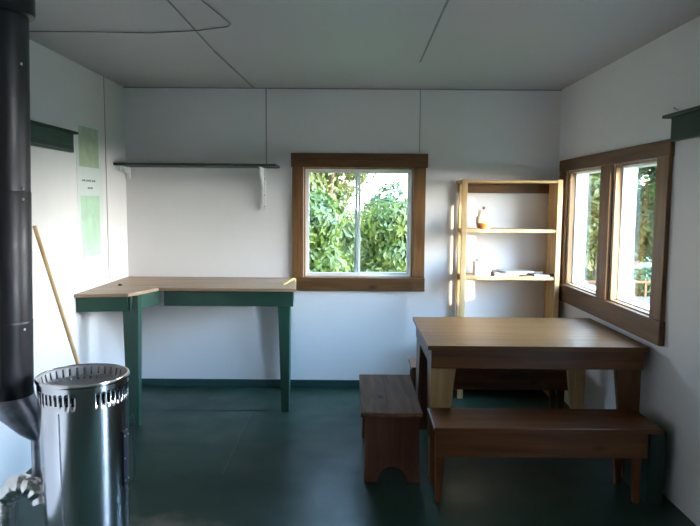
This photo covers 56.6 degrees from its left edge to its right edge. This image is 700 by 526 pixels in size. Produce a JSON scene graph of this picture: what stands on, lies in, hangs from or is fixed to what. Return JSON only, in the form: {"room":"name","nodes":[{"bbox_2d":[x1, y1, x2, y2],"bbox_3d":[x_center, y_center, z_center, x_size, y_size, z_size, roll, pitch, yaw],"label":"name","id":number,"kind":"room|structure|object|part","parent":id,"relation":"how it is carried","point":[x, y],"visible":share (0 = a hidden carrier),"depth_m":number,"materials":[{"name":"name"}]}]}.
{"room":"cabin interior","nodes":[
{"label":"cabin interior","id":0,"kind":"room"},
{"bbox_2d":[0,39,127,485],"bbox_3d":[-1.869,0.105,2.067,0.120,2.414,6.400,0,5,0],"label":"wall","id":1,"kind":"structure","parent":0,"point":[63,91],"depth_m":4.14,"materials":[{"name":"white paint"}]},
{"bbox_2d":[30,120,77,152],"bbox_3d":[-1.774,-0.717,3.547,0.050,0.134,1.300,0,5,0],"label":"wall ledge","id":2,"kind":"object","parent":1,"relation":"attached to","point":[42,135],"visible":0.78,"depth_m":3.84,"materials":[{"name":"green paint"}]},
{"bbox_2d":[75,120,104,268],"bbox_3d":[-1.797,-0.466,4.507,0.002,0.980,0.435,0,5,0],"label":"poster","id":3,"kind":"object","parent":1,"relation":"attached to","point":[88,138],"visible":1,"depth_m":4.49,"materials":[{"name":"green paper"}]},
{"bbox_3d":[-1.794,-0.794,4.466,0.001,0.270,0.335,0,5,0],"label":"printed panel","id":4,"kind":"part","parent":3,"relation":"part of","materials":[{"name":"green paper"}]},
{"bbox_3d":[-1.798,-0.256,4.519,0.001,0.420,0.320,0,5,0],"label":"printed panel","id":5,"kind":"part","parent":3,"relation":"part of","materials":[{"name":"green paper"}]},
{"bbox_2d":[103,77,108,265],"bbox_3d":[-1.795,-0.615,4.791,0.002,1.484,0.006,0,5,0],"label":"trim","id":6,"kind":"structure","parent":1,"relation":"attached to","point":[103,77],"depth_m":4.79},
{"bbox_2d":[124,88,561,379],"bbox_3d":[-0.068,-0.184,5.308,3.702,2.414,0.120,0,5,0],"label":"wall","id":7,"kind":"structure","parent":0,"point":[182,222],"depth_m":5.23,"materials":[{"name":"white paint"}]},
{"bbox_2d":[113,162,279,209],"bbox_3d":[-1.177,-0.599,5.069,1.231,0.366,0.284,0,5,0],"label":"wall shelf","id":8,"kind":"object","parent":7,"relation":"attached to","point":[124,167],"visible":1,"depth_m":4.99,"materials":[{"name":"green paint"}]},
{"bbox_2d":[142,378,359,387],"bbox_3d":[-0.076,0.994,5.348,3.462,0.062,0.018,0,5,0],"label":"baseboard","id":9,"kind":"structure","parent":7,"relation":"attached to","point":[145,381],"depth_m":5.34,"materials":[{"name":"paint"}]},
{"bbox_2d":[265,89,266,163],"bbox_3d":[-0.666,-1.083,5.164,0.009,0.604,0.002,0,5,0],"label":"trim","id":10,"kind":"structure","parent":7,"relation":"attached to","point":[265,89],"depth_m":5.16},
{"bbox_2d":[266,168,266,215],"bbox_3d":[-0.671,-0.330,5.235,0.003,0.870,0.002,0,5,0],"label":"trim","id":11,"kind":"structure","parent":7,"relation":"attached to","point":[266,168],"depth_m":5.21,"materials":[{"name":"white paint"}]},
{"bbox_2d":[123,87,561,90],"bbox_3d":[-0.059,-1.375,5.132,3.462,0.008,0.010,0,5,0],"label":"trim","id":12,"kind":"structure","parent":7,"relation":"attached to","point":[123,87],"depth_m":5.13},
{"bbox_2d":[291,153,427,291],"bbox_3d":[0.072,-0.328,5.278,1.090,1.103,0.152,0,5,0],"label":"window","id":13,"kind":"structure","parent":7,"relation":"in","point":[414,165],"depth_m":5.24,"materials":[{"name":"brown wood"}]},
{"bbox_3d":[-0.133,-0.326,5.286,0.435,0.846,0.022,0,5,0],"label":"sliding sash","id":14,"kind":"part","parent":13,"relation":"part of","materials":[{"name":"clear glass"}]},
{"bbox_3d":[0.068,-0.326,5.302,0.856,0.866,0.065,0,5,0],"label":"vinyl frame","id":15,"kind":"part","parent":13,"relation":"part of","materials":[{"name":"white plastic"}]},
{"bbox_3d":[0.263,-0.325,5.313,0.445,0.846,0.022,0,5,0],"label":"sliding sash","id":16,"kind":"part","parent":13,"relation":"part of","materials":[{"name":"clear glass"}]},
{"bbox_2d":[419,90,420,152],"bbox_3d":[0.555,-1.127,5.156,0.006,0.499,0.002,0,5,0],"label":"trim","id":17,"kind":"structure","parent":7,"relation":"attached to","point":[420,90],"depth_m":5.16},
{"bbox_2d":[18,386,695,525],"bbox_3d":[-0.087,1.379,2.190,3.702,0.120,6.620,0,5,0],"label":"floor","id":18,"kind":"structure","parent":0,"point":[303,465],"depth_m":3.62,"materials":[{"name":"green paint"}]},
{"bbox_2d":[0,0,41,525],"bbox_3d":[-1.307,0.067,2.521,0.291,2.413,0.290,0,5,0],"label":"flue pipe","id":19,"kind":"object","parent":18,"relation":"on","point":[18,399],"visible":0.92,"depth_m":2.46,"materials":[{"name":"grey metal"}]},
{"bbox_2d":[32,225,79,363],"bbox_3d":[-1.545,0.479,3.629,0.529,1.368,0.022,2,6,21],"label":"handle","id":20,"kind":"object","parent":18,"relation":"on","point":[35,229],"visible":0.6,"depth_m":3.63,"materials":[{"name":"brown wood"}]},
{"bbox_2d":[34,363,134,525],"bbox_3d":[-1.050,0.852,2.594,0.352,0.840,0.348,0,5,0],"label":"space heater","id":21,"kind":"object","parent":18,"relation":"on","point":[83,419],"visible":1,"depth_m":2.45,"materials":[{"name":"silver metal"}]},
{"bbox_2d":[37,364,127,397],"bbox_3d":[-1.049,0.465,2.558,0.338,0.053,0.338,0,5,0],"label":"grille","id":22,"kind":"object","parent":21,"relation":"attached to","point":[84,383],"depth_m":2.57,"materials":[{"name":"grey metal"}]},
{"bbox_3d":[-0.885,0.766,2.566,0.009,0.220,0.039,1,5,7],"label":"control plate","id":23,"kind":"part","parent":21,"relation":"part of","materials":[{"name":"black"}]},
{"bbox_3d":[-0.885,0.749,2.634,0.026,0.286,0.006,-1,6,-17],"label":"handle","id":24,"kind":"part","parent":21,"relation":"part of","materials":[{"name":"black"}]},
{"bbox_2d":[74,276,295,426],"bbox_3d":[-1.095,0.613,4.799,1.421,0.907,1.042,0,5,0],"label":"table","id":25,"kind":"object","parent":18,"relation":"on","point":[135,293],"depth_m":4.62,"materials":[{"name":"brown wood"}]},
{"bbox_3d":[-1.473,0.658,4.404,0.108,0.885,0.125,0,5,0],"label":"leg","id":26,"kind":"part","parent":25,"relation":"part of","materials":[{"name":"green paint"}]},
{"bbox_2d":[74,276,295,297],"bbox_3d":[-1.091,0.172,4.758,1.420,0.022,1.042,0,5,0],"label":"countertop","id":27,"kind":"structure","parent":25,"relation":"on","point":[131,285],"depth_m":4.72,"materials":[{"name":"brown wood"}]},
{"bbox_3d":[-0.475,0.636,4.715,0.092,0.885,0.095,0,5,0],"label":"leg","id":28,"kind":"part","parent":25,"relation":"part of","materials":[{"name":"green paint"}]},
{"bbox_2d":[282,278,295,284],"bbox_3d":[-0.446,0.135,4.854,0.030,0.040,0.181,3,6,26],"label":"scrap","id":29,"kind":"object","parent":25,"relation":"on","point":[292,279],"visible":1,"depth_m":4.83,"materials":[{"name":"yellow plastic"}]},
{"bbox_3d":[-0.515,0.586,5.251,0.078,0.885,0.100,0,5,0],"label":"leg","id":30,"kind":"part","parent":25,"relation":"part of","materials":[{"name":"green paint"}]},
{"bbox_2d":[164,409,265,410],"bbox_3d":[-0.985,1.073,4.743,0.750,0.002,0.005,0,5,0],"label":"trim","id":31,"kind":"structure","parent":18,"relation":"on","point":[164,409],"depth_m":4.74,"materials":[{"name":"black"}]},
{"bbox_2d":[221,412,251,474],"bbox_3d":[-0.713,1.129,4.162,0.006,0.002,1.090,0,5,0],"label":"trim","id":32,"kind":"structure","parent":18,"relation":"on","point":[251,412],"depth_m":4.06,"materials":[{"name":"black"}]},
{"bbox_2d":[359,374,422,481],"bbox_3d":[0.223,0.963,3.875,0.332,0.400,0.785,0,5,0],"label":"bench","id":33,"kind":"object","parent":18,"relation":"on","point":[390,409],"visible":1,"depth_m":3.53,"materials":[{"name":"brown wood"}]},
{"bbox_3d":[0.224,0.776,3.857,0.332,0.024,0.785,0,5,0],"label":"seat","id":34,"kind":"part","parent":33,"relation":"part of","materials":[{"name":"brown wood"}]},
{"bbox_2d":[408,358,567,408],"bbox_3d":[0.991,0.903,4.582,1.143,0.400,0.269,0,5,0],"label":"bench","id":35,"kind":"object","parent":18,"relation":"on","point":[553,380],"visible":0.43,"depth_m":4.45,"materials":[{"name":"brown wood"}]},
{"bbox_3d":[0.463,0.903,4.677,0.062,0.375,0.026,0,5,0],"label":"leg","id":36,"kind":"part","parent":35,"relation":"part of","materials":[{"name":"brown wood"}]},
{"bbox_3d":[0.993,0.716,4.565,1.143,0.024,0.269,0,5,0],"label":"seat","id":37,"kind":"part","parent":35,"relation":"part of","materials":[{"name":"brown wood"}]},
{"bbox_3d":[1.447,0.910,4.674,0.062,0.375,0.026,0,5,0],"label":"leg","id":38,"kind":"part","parent":35,"relation":"part of","materials":[{"name":"brown wood"}]},
{"bbox_3d":[1.447,0.927,4.490,0.062,0.375,0.026,0,5,0],"label":"leg","id":39,"kind":"part","parent":35,"relation":"part of","materials":[{"name":"brown wood"}]},
{"bbox_2d":[455,179,562,397],"bbox_3d":[1.222,0.201,5.125,0.768,1.700,0.268,0,5,0],"label":"bookcase","id":40,"kind":"object","parent":18,"relation":"on","point":[554,189],"visible":0.63,"depth_m":5.01,"materials":[{"name":"brown wood"}]},
{"bbox_3d":[0.875,0.201,5.240,0.026,1.675,0.040,0,5,0],"label":"post","id":41,"kind":"part","parent":40,"relation":"part of","materials":[{"name":"brown wood"}]},
{"bbox_3d":[0.865,0.210,5.002,0.042,1.700,0.020,0,5,0],"label":"post","id":42,"kind":"part","parent":40,"relation":"part of","materials":[{"name":"brown wood"}]},
{"bbox_2d":[473,258,490,275],"bbox_3d":[1.036,0.030,5.108,0.123,0.125,0.116,0,5,0],"label":"box","id":43,"kind":"object","parent":40,"relation":"on","point":[481,266],"visible":1,"depth_m":5.05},
{"bbox_3d":[1.049,-0.022,5.104,0.098,0.020,0.116,0,5,0],"label":"lid","id":44,"kind":"part","parent":43,"relation":"part of","materials":[{"name":"white paper"}]},
{"bbox_2d":[478,223,488,228],"bbox_3d":[1.026,-0.285,4.999,0.084,0.046,0.084,0,5,0],"label":"bowl","id":45,"kind":"object","parent":40,"relation":"on","point":[481,225],"visible":1,"depth_m":4.97,"materials":[{"name":"ceramic"}]},
{"bbox_2d":[476,206,491,228],"bbox_3d":[1.044,-0.355,5.077,0.124,0.172,0.124,0,5,0],"label":"lidded jar","id":46,"kind":"object","parent":40,"relation":"on","point":[483,216],"visible":0.93,"depth_m":5.04,"materials":[{"name":"beige ceramic"}]},
{"bbox_3d":[1.044,-0.401,5.073,0.088,0.028,0.088,0,5,0],"label":"lid","id":47,"kind":"part","parent":46,"relation":"part of","materials":[{"name":"beige ceramic"}]},
{"bbox_2d":[490,272,518,275],"bbox_3d":[1.199,0.087,5.118,0.200,0.012,0.210,0,5,-7],"label":"magazine","id":48,"kind":"object","parent":40,"relation":"on","point":[492,273],"visible":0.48,"depth_m":5.02,"materials":[{"name":"white paper"}]},
{"bbox_2d":[492,270,525,274],"bbox_3d":[1.249,0.075,5.107,0.240,0.014,0.180,1,5,6],"label":"magazine","id":49,"kind":"object","parent":48,"relation":"on","point":[493,271],"visible":0.75,"depth_m":5.02,"materials":[{"name":"white paper"}]},
{"bbox_2d":[496,269,533,272],"bbox_3d":[1.299,0.063,5.121,0.230,0.009,0.190,-1,5,-11],"label":"magazine","id":50,"kind":"object","parent":49,"relation":"on","point":[500,270],"visible":1,"depth_m":5.10,"materials":[{"name":"white paper"}]},
{"bbox_3d":[1.219,0.106,5.120,0.716,0.026,0.260,0,5,0],"label":"shelf","id":51,"kind":"part","parent":40,"relation":"part of","materials":[{"name":"brown wood"}]},
{"bbox_3d":[1.221,-0.255,5.086,0.716,0.026,0.260,0,5,0],"label":"shelf","id":52,"kind":"part","parent":40,"relation":"part of","materials":[{"name":"brown wood"}]},
{"bbox_3d":[1.224,-0.594,5.173,0.716,0.075,0.020,0,5,0],"label":"rail","id":53,"kind":"part","parent":40,"relation":"part of","materials":[{"name":"brown wood"}]},
{"bbox_2d":[527,273,549,276],"bbox_3d":[1.484,0.091,5.103,0.130,0.012,0.190,0,5,-2],"label":"magazine","id":54,"kind":"object","parent":40,"relation":"on","point":[531,274],"visible":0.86,"depth_m":5.05,"materials":[{"name":"white paper"}]},
{"bbox_3d":[1.587,0.216,5.135,0.022,1.675,0.248,0,5,0],"label":"panel","id":55,"kind":"part","parent":40,"relation":"part of","materials":[{"name":"brown wood"}]},
{"bbox_3d":[1.587,0.216,5.000,0.038,1.700,0.020,0,5,0],"label":"post","id":56,"kind":"part","parent":40,"relation":"part of","materials":[{"name":"brown wood"}]},
{"bbox_2d":[413,317,649,477],"bbox_3d":[1.017,0.783,3.976,1.196,0.752,0.894,0,5,0],"label":"dining table","id":57,"kind":"object","parent":18,"relation":"on","point":[444,345],"visible":0.89,"depth_m":3.57,"materials":[{"name":"brown wood"}]},
{"bbox_3d":[0.542,0.756,4.359,0.152,0.727,0.038,0,5,0],"label":"leg","id":58,"kind":"part","parent":57,"relation":"part of","materials":[{"name":"brown wood"}]},
{"bbox_3d":[0.515,0.827,3.598,0.152,0.727,0.038,0,5,0],"label":"leg","id":59,"kind":"part","parent":57,"relation":"part of","materials":[{"name":"brown wood"}]},
{"bbox_3d":[1.494,0.763,4.357,0.152,0.727,0.038,0,5,0],"label":"leg","id":60,"kind":"part","parent":57,"relation":"part of","materials":[{"name":"brown wood"}]},
{"bbox_3d":[1.516,0.835,3.595,0.152,0.727,0.038,0,5,0],"label":"leg","id":61,"kind":"part","parent":57,"relation":"part of","materials":[{"name":"brown wood"}]},
{"bbox_2d":[427,408,662,502],"bbox_3d":[0.991,1.011,3.421,1.143,0.400,0.328,0,5,0],"label":"bench","id":62,"kind":"object","parent":18,"relation":"on","point":[617,434],"visible":1,"depth_m":3.27,"materials":[{"name":"brown wood"}]},
{"bbox_3d":[0.463,1.009,3.536,0.062,0.375,0.032,0,5,0],"label":"leg","id":63,"kind":"part","parent":62,"relation":"part of","materials":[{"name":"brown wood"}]},
{"bbox_3d":[0.462,1.030,3.311,0.062,0.375,0.032,0,5,0],"label":"leg","id":64,"kind":"part","parent":62,"relation":"part of","materials":[{"name":"brown wood"}]},
{"bbox_3d":[0.992,0.824,3.404,1.143,0.024,0.328,0,5,0],"label":"seat","id":65,"kind":"part","parent":62,"relation":"part of","materials":[{"name":"brown wood"}]},
{"bbox_3d":[1.447,1.017,3.534,0.062,0.375,0.032,0,5,0],"label":"leg","id":66,"kind":"part","parent":62,"relation":"part of","materials":[{"name":"brown wood"}]},
{"bbox_3d":[1.446,1.038,3.309,0.062,0.375,0.032,0,5,0],"label":"leg","id":67,"kind":"part","parent":62,"relation":"part of","materials":[{"name":"brown wood"}]},
{"bbox_2d":[624,431,665,503],"bbox_3d":[1.552,1.027,3.432,0.080,0.374,0.280,0,5,0],"label":"board offcut","id":68,"kind":"object","parent":18,"relation":"on","point":[652,468],"visible":0.46,"depth_m":3.30,"materials":[{"name":"green paint"}]},
{"bbox_2d":[29,0,699,89],"bbox_3d":[-0.069,-1.144,1.955,3.702,0.120,6.620,0,5,0],"label":"ceiling","id":69,"kind":"structure","parent":0,"point":[475,44],"depth_m":3.58,"materials":[{"name":"paint"}]},
{"bbox_2d":[29,0,230,33],"bbox_3d":[-0.892,-1.167,2.852,0.940,0.006,2.010,-3,6,-30],"label":"cable","id":70,"kind":"object","parent":69,"relation":"attached to","point":[201,0],"visible":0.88,"depth_m":3.44,"materials":[{"name":"grey plastic"}]},
{"bbox_2d":[167,0,253,87],"bbox_3d":[-0.807,-1.215,3.337,0.044,0.004,3.580,1,5,1],"label":"trim","id":71,"kind":"structure","parent":69,"relation":"attached to","point":[168,1],"depth_m":3.77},
{"bbox_2d":[420,0,448,61],"bbox_3d":[0.433,-1.161,2.850,0.010,0.004,2.610,0,5,1],"label":"trim","id":72,"kind":"structure","parent":69,"relation":"attached to","point":[447,1],"depth_m":3.34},
{"bbox_2d":[558,16,699,525],"bbox_3d":[1.713,0.132,2.057,0.120,2.414,6.400,0,5,0],"label":"wall","id":73,"kind":"structure","parent":0,"point":[623,103],"depth_m":3.37,"materials":[{"name":"white paint"}]},
{"bbox_2d":[559,139,674,345],"bbox_3d":[1.709,-0.180,4.250,0.164,1.078,1.775,0,5,0],"label":"window","id":74,"kind":"structure","parent":73,"relation":"in","point":[645,321],"depth_m":4.10,"materials":[{"name":"brown wood"}]},
{"bbox_3d":[1.747,-0.233,4.630,0.090,0.865,0.650,0,5,0],"label":"vinyl frame","id":75,"kind":"part","parent":74,"relation":"part of","materials":[{"name":"white plastic"}]},
{"bbox_3d":[1.744,-0.157,3.806,0.090,0.865,0.605,0,5,0],"label":"vinyl frame","id":76,"kind":"part","parent":74,"relation":"part of","materials":[{"name":"white plastic"}]},
{"bbox_2d":[662,105,699,141],"bbox_3d":[1.629,-0.640,2.817,0.062,0.134,1.055,0,5,0],"label":"wall ledge","id":77,"kind":"object","parent":73,"relation":"attached to","point":[685,124],"visible":1,"depth_m":3.16,"materials":[{"name":"green paint"}]},
{"label":"outside","id":78,"kind":"structure","parent":0,"visible":0},
{"bbox_2d":[633,254,651,275],"bbox_3d":[3.263,-0.446,27.875,70.000,0.200,44.870,0,5,0],"label":"ground","id":79,"kind":"structure","parent":78,"point":[647,264],"depth_m":21.63,"materials":[{"name":"white"}]},
{"bbox_2d":[309,189,353,271],"bbox_3d":[-1.024,0.057,9.371,2.212,2.369,1.892,0,5,0],"label":"leafy bush","id":80,"kind":"object","parent":79,"relation":"on","point":[323,220],"visible":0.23,"depth_m":8.96,"materials":[{"name":"green plant"}]},
{"bbox_2d":[309,173,377,271],"bbox_3d":[-1.012,-1.337,13.539,3.712,4.536,3.028,0,5,-8],"label":"tree","id":81,"kind":"object","parent":79,"relation":"on","point":[332,187],"visible":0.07,"depth_m":13.08,"materials":[{"name":"green plant"}]},
{"bbox_2d":[348,197,406,272],"bbox_3d":[1.067,-0.032,10.933,2.304,2.128,1.764,0,5,0],"label":"leafy bush","id":82,"kind":"object","parent":79,"relation":"on","point":[387,231],"visible":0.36,"depth_m":10.30,"materials":[{"name":"green plant"}]},
{"bbox_2d":[354,181,406,245],"bbox_3d":[1.872,-0.829,17.188,4.656,2.664,2.557,0,5,0],"label":"tree","id":83,"kind":"object","parent":79,"relation":"on","point":[389,196],"visible":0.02,"depth_m":16.96,"materials":[{"name":"green plant"}]},
{"bbox_2d":[584,173,600,285],"bbox_3d":[4.312,-1.012,12.030,1.549,3.998,2.095,0,5,0],"label":"leafy bush","id":84,"kind":"object","parent":79,"relation":"on","point":[593,199],"visible":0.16,"depth_m":11.38,"materials":[{"name":"green plant"}]},
{"bbox_2d":[632,296,649,304],"bbox_3d":[4.503,0.922,9.044,2.600,0.585,2.385,0,5,0],"label":"deck","id":85,"kind":"object","parent":79,"relation":"on","point":[646,300],"visible":0.02,"depth_m":9.85,"materials":[{"name":"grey wood"}]},
{"bbox_2d":[584,280,650,296],"bbox_3d":[4.510,0.401,10.138,2.600,0.250,0.060,0,5,0],"label":"deck railing","id":86,"kind":"object","parent":85,"relation":"on","point":[585,281],"visible":0.19,"depth_m":10.12,"materials":[{"name":"brown wood"}]},
{"bbox_3d":[4.511,0.294,10.128,2.600,0.035,0.060,0,5,0],"label":"rail","id":87,"kind":"part","parent":86,"relation":"part of","materials":[{"name":"brown wood"}]},
{"bbox_2d":[633,265,651,295],"bbox_3d":[4.886,0.549,10.832,1.803,1.137,0.959,0,5,0],"label":"leafy bush","id":88,"kind":"object","parent":79,"relation":"on","point":[639,275],"visible":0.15,"depth_m":10.51,"materials":[{"name":"green plant"}]},
{"bbox_2d":[633,169,655,267],"bbox_3d":[8.218,-1.811,18.809,7.860,4.524,4.966,0,5,0],"label":"tree","id":89,"kind":"object","parent":79,"relation":"on","point":[635,263],"visible":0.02,"depth_m":18.61,"materials":[{"name":"green plant"}]},
{"bbox_2d":[634,166,656,262],"bbox_3d":[6.406,-1.502,12.219,2.456,4.922,2.785,1,5,8],"label":"tree","id":90,"kind":"object","parent":79,"relation":"on","point":[644,220],"visible":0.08,"depth_m":12.53,"materials":[{"name":"green plant"}]}
]}

